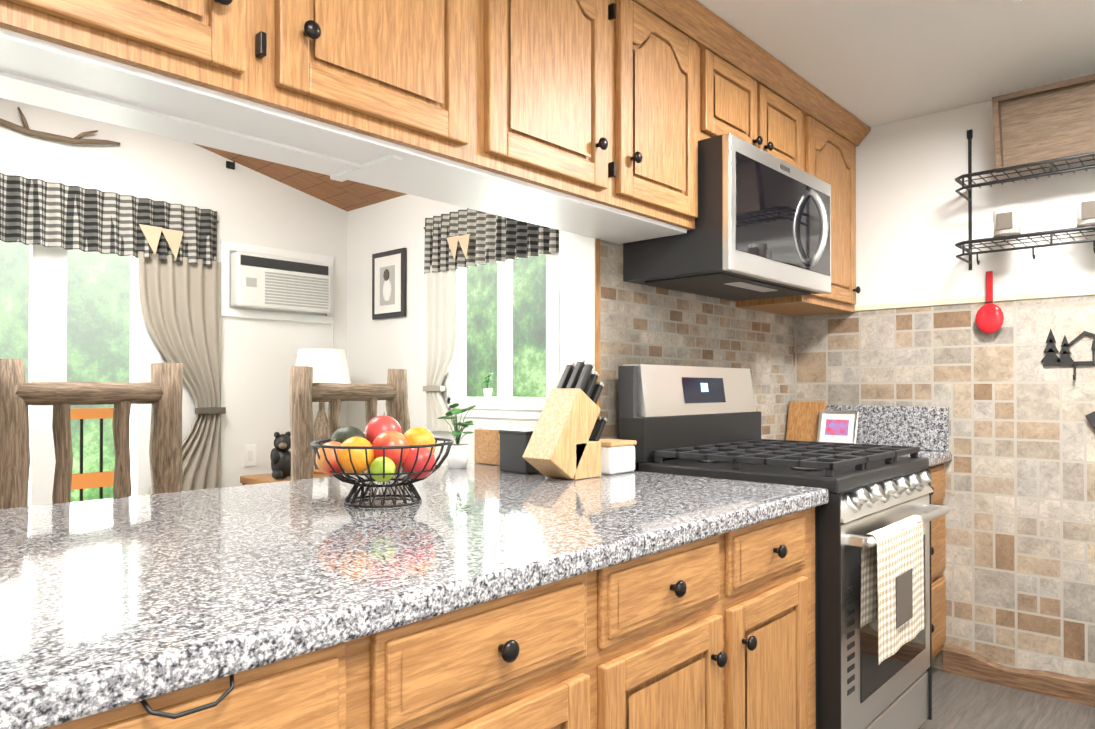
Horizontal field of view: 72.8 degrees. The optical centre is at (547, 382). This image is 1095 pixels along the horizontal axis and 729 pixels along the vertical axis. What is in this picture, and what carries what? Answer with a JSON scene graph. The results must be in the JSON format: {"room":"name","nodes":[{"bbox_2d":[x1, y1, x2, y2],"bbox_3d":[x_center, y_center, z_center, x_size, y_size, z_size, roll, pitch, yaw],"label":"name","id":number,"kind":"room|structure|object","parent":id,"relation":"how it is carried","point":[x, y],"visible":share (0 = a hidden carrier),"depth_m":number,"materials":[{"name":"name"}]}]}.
{"room":"kitchen","nodes":[
{"label":"kitchen","id":0,"kind":"room"},
{"bbox_2d":[0,98,347,486],"bbox_3d":[-2.569,-0.398,3.283,0.120,3.200,4.020,0,-1,42],"label":"wall","id":1,"kind":"structure","parent":0,"point":[258,356],"depth_m":4.11,"materials":[{"name":"white paint"}]},
{"bbox_2d":[0,107,119,144],"bbox_3d":[-2.346,-1.188,3.407,0.039,0.121,0.706,0,-1,42],"label":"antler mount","id":2,"kind":"object","parent":1,"relation":"attached to","point":[26,129],"visible":0.88,"depth_m":3.44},
{"bbox_2d":[28,245,160,506],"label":"window","id":3,"kind":"structure","parent":1,"relation":"in","point":[47,314],"depth_m":3.52,"materials":[{"name":"white"}]},
{"bbox_2d":[0,173,225,494],"bbox_3d":[-2.446,0.116,3.260,0.079,2.090,2.060,0,-1,42],"label":"curtain","id":4,"kind":"object","parent":1,"relation":"hanging from","point":[172,248],"visible":0.71,"depth_m":3.81,"materials":[{"name":"grey fabric"}]},
{"bbox_2d":[226,161,234,169],"bbox_3d":[-1.729,-1.196,4.078,0.053,0.044,0.050,0,-1,42],"label":"hook","id":5,"kind":"object","parent":1,"relation":"attached to","point":[230,165],"visible":1,"depth_m":4.08,"materials":[{"name":"black metal"}]},
{"bbox_2d":[244,444,255,466],"bbox_3d":[-1.667,0.408,4.166,0.011,0.120,0.070,0,-1,42],"label":"outlet","id":6,"kind":"object","parent":1,"relation":"attached to","point":[249,455],"visible":1,"depth_m":4.16,"materials":[{"name":"white plastic"}]},
{"bbox_2d":[220,241,332,348],"bbox_3d":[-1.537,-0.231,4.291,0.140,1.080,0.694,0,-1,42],"label":"air conditioner","id":7,"kind":"object","parent":1,"relation":"in","point":[266,278],"visible":0.9,"depth_m":4.21,"materials":[{"name":"white plastic"}]},
{"bbox_2d":[193,143,406,211],"bbox_3d":[-1.698,-1.521,2.493,2.484,0.924,4.020,0,-1,42],"label":"ceiling","id":8,"kind":"structure","parent":0,"point":[347,195],"depth_m":4.25,"materials":[{"name":"brown wood"}]},
{"bbox_2d":[348,194,538,471],"bbox_3d":[-0.326,-0.394,3.872,2.334,3.200,0.120,0,-1,42],"label":"wall","id":9,"kind":"structure","parent":0,"point":[375,347],"depth_m":4.30,"materials":[{"name":"white paint"}]},
{"bbox_2d":[372,248,406,319],"bbox_3d":[-0.925,-0.571,4.322,0.315,0.390,0.026,0,-1,42],"label":"framed picture","id":10,"kind":"object","parent":9,"relation":"attached to","point":[389,284],"visible":1,"depth_m":4.30},
{"bbox_2d":[423,208,558,431],"bbox_3d":[-0.305,-0.320,3.712,1.080,1.150,0.079,0,-1,42],"label":"curtain","id":11,"kind":"object","parent":9,"relation":"hanging from","point":[454,241],"visible":0.85,"depth_m":3.90,"materials":[{"name":"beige fabric"}]},
{"bbox_2d":[442,252,558,418],"bbox_3d":[-0.227,-0.295,3.753,0.920,0.940,0.122,0,-1,42],"label":"window","id":12,"kind":"structure","parent":9,"relation":"in","point":[504,405],"depth_m":3.74,"materials":[{"name":"white"}]},
{"bbox_2d":[481,373,492,396],"bbox_3d":[-0.311,0.013,3.800,0.075,0.123,0.071,0,-1,42],"label":"plant","id":13,"kind":"object","parent":12,"relation":"on","point":[487,391],"visible":1,"depth_m":3.78,"materials":[{"name":"green plant"}]},
{"bbox_2d":[559,230,794,468],"bbox_3d":[-0.412,-0.358,1.931,0.164,3.100,4.740,0,-1,42],"label":"wall","id":14,"kind":"structure","parent":0,"point":[608,321],"depth_m":2.68,"materials":[{"name":"tile"}]},
{"bbox_2d":[0,0,275,162],"bbox_3d":[-0.770,-0.743,1.198,0.308,0.820,0.500,0,-1,42],"label":"upper cabinet","id":15,"kind":"object","parent":14,"relation":"attached to","point":[200,72],"depth_m":1.21,"materials":[{"name":"brown wood"}]},
{"bbox_2d":[276,0,487,212],"bbox_3d":[-0.432,-0.741,1.567,0.308,0.820,0.500,0,-1,42],"label":"upper cabinet","id":16,"kind":"object","parent":14,"relation":"attached to","point":[386,94],"depth_m":1.52,"materials":[{"name":"brown wood"}]},
{"bbox_2d":[488,0,707,243],"bbox_3d":[0.056,-0.737,2.100,0.308,0.820,0.946,0,-1,42],"label":"upper cabinet","id":17,"kind":"object","parent":14,"relation":"attached to","point":[596,118],"depth_m":2.01,"materials":[{"name":"brown wood"}]},
{"bbox_2d":[708,16,811,308],"bbox_3d":[0.641,-0.732,2.739,0.308,0.820,0.786,0,-1,42],"label":"upper cabinet","id":18,"kind":"object","parent":14,"relation":"attached to","point":[751,98],"depth_m":2.62,"materials":[{"name":"brown wood"}]},
{"bbox_2d":[623,133,830,300],"bbox_3d":[0.700,-0.551,2.678,0.475,0.424,0.790,0,-1,42],"label":"microwave","id":19,"kind":"object","parent":18,"relation":"attached to","point":[762,230],"visible":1,"depth_m":2.45,"materials":[{"name":"grey metal"}]},
{"bbox_2d":[748,92,863,315],"bbox_3d":[1.098,-0.728,3.239,0.308,0.820,0.570,0,-1,42],"label":"upper cabinet","id":20,"kind":"object","parent":14,"relation":"attached to","point":[836,137],"depth_m":3.18,"materials":[{"name":"brown wood"}]},
{"bbox_2d":[697,0,1094,126],"bbox_3d":[0.531,-1.195,1.074,2.716,0.080,4.740,0,-1,42],"label":"ceiling","id":21,"kind":"structure","parent":0,"point":[872,63],"depth_m":2.52,"materials":[{"name":"white paint"}]},
{"bbox_2d":[795,100,1094,678],"bbox_3d":[2.112,-0.022,2.759,2.430,2.440,0.108,0,-1,42],"label":"wall","id":22,"kind":"structure","parent":0,"point":[1019,516],"depth_m":3.01,"materials":[{"name":"tile"}]},
{"bbox_2d":[826,405,948,448],"bbox_3d":[1.417,0.194,3.309,0.671,0.185,0.025,0,-1,42],"label":"backsplash","id":23,"kind":"structure","parent":22,"relation":"attached to","point":[924,427],"depth_m":3.19,"materials":[{"name":"grey stone"}]},
{"bbox_2d":[942,644,1094,706],"bbox_3d":[2.316,1.135,2.485,1.810,0.121,0.024,0,-1,42],"label":"baseboard","id":24,"kind":"structure","parent":22,"relation":"attached to","point":[956,660],"depth_m":2.90,"materials":[{"name":"brown wood"}]},
{"bbox_2d":[955,74,1094,269],"bbox_3d":[1.886,-0.760,2.721,0.685,0.620,0.274,0,-1,42],"label":"shelf","id":25,"kind":"object","parent":22,"relation":"attached to","point":[1052,123],"visible":1,"depth_m":2.71,"materials":[{"name":"black metal"}]},
{"bbox_2d":[975,271,1003,333],"bbox_3d":[1.771,-0.321,2.974,0.100,0.250,0.049,0,-1,42],"label":"spoon rest","id":26,"kind":"object","parent":25,"relation":"hanging from","point":[989,318],"visible":0.96,"depth_m":2.96,"materials":[{"name":"red plastic"}]},
{"bbox_2d":[992,74,1094,172],"bbox_3d":[1.886,-0.931,2.615,0.540,0.279,0.117,0,-1,42],"label":"tray","id":27,"kind":"object","parent":25,"relation":"on","point":[1052,123],"depth_m":2.70,"materials":[{"name":"brown wood"}]},
{"bbox_2d":[1041,329,1094,379],"bbox_3d":[2.071,-0.123,2.707,0.469,0.223,0.027,0,-1,42],"label":"sign","id":28,"kind":"object","parent":22,"relation":"attached to","point":[1051,358],"visible":0.98,"depth_m":2.82,"materials":[{"name":"black metal"}]},
{"bbox_2d":[1085,411,1094,428],"bbox_3d":[2.183,0.259,2.604,0.487,0.557,0.024,0,-1,42],"label":"board","id":29,"kind":"object","parent":22,"relation":"attached to","point":[1090,417],"visible":1,"depth_m":2.75,"materials":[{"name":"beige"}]},
{"bbox_2d":[918,667,1094,728],"bbox_3d":[-0.378,1.221,1.888,5.180,0.060,4.740,0,-1,42],"label":"floor","id":30,"kind":"structure","parent":0,"point":[960,702],"depth_m":2.73,"materials":[{"name":"grey wood"}]},
{"bbox_2d":[0,358,182,508],"bbox_3d":[-1.379,0.562,2.358,0.545,1.273,0.596,0,-1,42],"label":"chair","id":31,"kind":"object","parent":30,"relation":"on","point":[161,392],"visible":0.42,"depth_m":2.45,"materials":[{"name":"brown wood"}]},
{"bbox_2d":[240,472,365,484],"bbox_3d":[-1.333,0.858,4.121,0.400,0.700,0.580,0,-1,42],"label":"side table","id":32,"kind":"object","parent":30,"relation":"on","point":[256,479],"visible":0.19,"depth_m":3.97,"materials":[{"name":"brown wood"}]},
{"bbox_2d":[270,431,290,478],"bbox_3d":[-1.389,0.381,3.904,0.125,0.248,0.148,0,-1,42],"label":"bear figurine","id":33,"kind":"object","parent":32,"relation":"on","point":[280,455],"visible":0.88,"depth_m":3.87,"materials":[{"name":"black"}]},
{"bbox_2d":[295,349,350,473],"bbox_3d":[-1.280,0.161,4.213,0.330,0.694,0.330,0,-1,42],"label":"table lamp","id":34,"kind":"object","parent":32,"relation":"on","point":[329,365],"visible":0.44,"depth_m":4.12,"materials":[{"name":"white fabric"}]},
{"bbox_2d":[76,569,611,728],"bbox_3d":[-0.551,0.749,1.210,0.886,0.874,0.919,0,-1,42],"label":"base cabinet","id":35,"kind":"object","parent":30,"relation":"on","point":[542,660],"depth_m":1.02,"materials":[{"name":"brown wood"}]},
{"bbox_2d":[0,462,827,728],"bbox_3d":[-0.421,0.294,1.567,1.200,0.040,3.396,0,-1,42],"label":"countertop","id":36,"kind":"structure","parent":35,"relation":"on","point":[109,607],"depth_m":1.14,"materials":[{"name":"grey stone"}]},
{"bbox_2d":[310,412,453,507],"bbox_3d":[-0.376,0.171,1.705,0.321,0.204,0.321,0,-1,42],"label":"fruit bowl","id":37,"kind":"object","parent":36,"relation":"on","point":[381,448],"visible":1,"depth_m":1.64,"materials":[{"name":"black metal"}]},
{"bbox_2d":[437,403,475,468],"bbox_3d":[-0.291,0.173,2.450,0.155,0.212,0.119,0,-1,42],"label":"plant","id":38,"kind":"object","parent":36,"relation":"on","point":[457,457],"visible":1,"depth_m":2.42,"materials":[{"name":"green plant"}]},
{"bbox_2d":[474,427,522,464],"bbox_3d":[-0.168,0.220,2.599,0.120,0.121,0.130,0,-1,42],"label":"canister","id":39,"kind":"object","parent":36,"relation":"on","point":[486,445],"visible":0.58,"depth_m":2.55,"materials":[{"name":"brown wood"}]},
{"bbox_2d":[498,429,538,473],"bbox_3d":[-0.078,0.213,2.327,0.124,0.130,0.094,0,-1,42],"label":"canister","id":40,"kind":"object","parent":36,"relation":"on","point":[513,444],"visible":0.73,"depth_m":2.29,"materials":[{"name":"grey metal"}]},
{"bbox_2d":[523,359,607,479],"bbox_3d":[0.056,0.103,2.170,0.110,0.349,0.259,0,-1,42],"label":"knife block","id":41,"kind":"object","parent":36,"relation":"on","point":[564,442],"visible":1,"depth_m":2.14,"materials":[{"name":"beige wood"}]},
{"bbox_2d":[599,439,636,474],"bbox_3d":[0.191,0.230,2.317,0.122,0.098,0.132,0,-1,42],"label":"canister","id":42,"kind":"object","parent":36,"relation":"on","point":[617,456],"visible":0.77,"depth_m":2.26,"materials":[{"name":"white ceramic"}]},
{"bbox_2d":[290,366,410,480],"bbox_3d":[-0.696,0.569,3.097,0.530,1.272,0.591,0,-1,42],"label":"chair","id":43,"kind":"object","parent":30,"relation":"on","point":[305,391],"visible":0.1,"depth_m":3.12,"materials":[{"name":"brown wood"}]},
{"bbox_2d":[612,509,815,728],"bbox_3d":[0.077,0.754,1.895,0.886,0.874,0.940,0,-1,42],"label":"base cabinet","id":44,"kind":"object","parent":30,"relation":"on","point":[720,633],"depth_m":1.58,"materials":[{"name":"brown wood"}]},
{"bbox_2d":[618,364,949,728],"bbox_3d":[0.797,0.568,2.451,0.800,1.255,0.810,0,-1,42],"label":"stove","id":45,"kind":"object","parent":30,"relation":"on","point":[877,513],"visible":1,"depth_m":2.19,"materials":[{"name":"grey metal"}]},
{"bbox_2d":[860,515,923,663],"bbox_3d":[0.981,0.569,2.100,0.054,0.338,0.400,0,-1,42],"label":"towel","id":46,"kind":"object","parent":45,"relation":"hanging from","point":[892,569],"depth_m":2.04,"materials":[{"name":"beige fabric"}]},
{"bbox_2d":[931,461,948,658],"bbox_3d":[1.206,0.763,3.078,0.668,0.874,0.644,0,-1,42],"label":"base cabinet","id":47,"kind":"object","parent":30,"relation":"on","point":[938,529],"depth_m":2.98,"materials":[{"name":"brown wood"}]},
{"bbox_2d":[902,449,951,468],"bbox_3d":[1.211,0.305,3.077,0.682,0.040,0.644,0,-1,42],"label":"countertop","id":48,"kind":"structure","parent":47,"relation":"on","point":[935,456],"depth_m":2.98,"materials":[{"name":"grey stone"}]},
{"bbox_2d":[786,401,858,443],"bbox_3d":[1.234,0.184,3.346,0.330,0.198,0.095,0,-1,42],"label":"cutting board","id":49,"kind":"object","parent":48,"relation":"on","point":[815,421],"visible":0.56,"depth_m":3.36,"materials":[{"name":"brown wood"}]},
{"label":"outside","id":50,"kind":"structure","parent":0,"visible":0},
{"bbox_2d":[0,240,545,506],"bbox_3d":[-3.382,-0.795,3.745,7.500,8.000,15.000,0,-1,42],"label":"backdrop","id":51,"kind":"structure","parent":50,"point":[98,316],"depth_m":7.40,"materials":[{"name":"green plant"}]}
]}

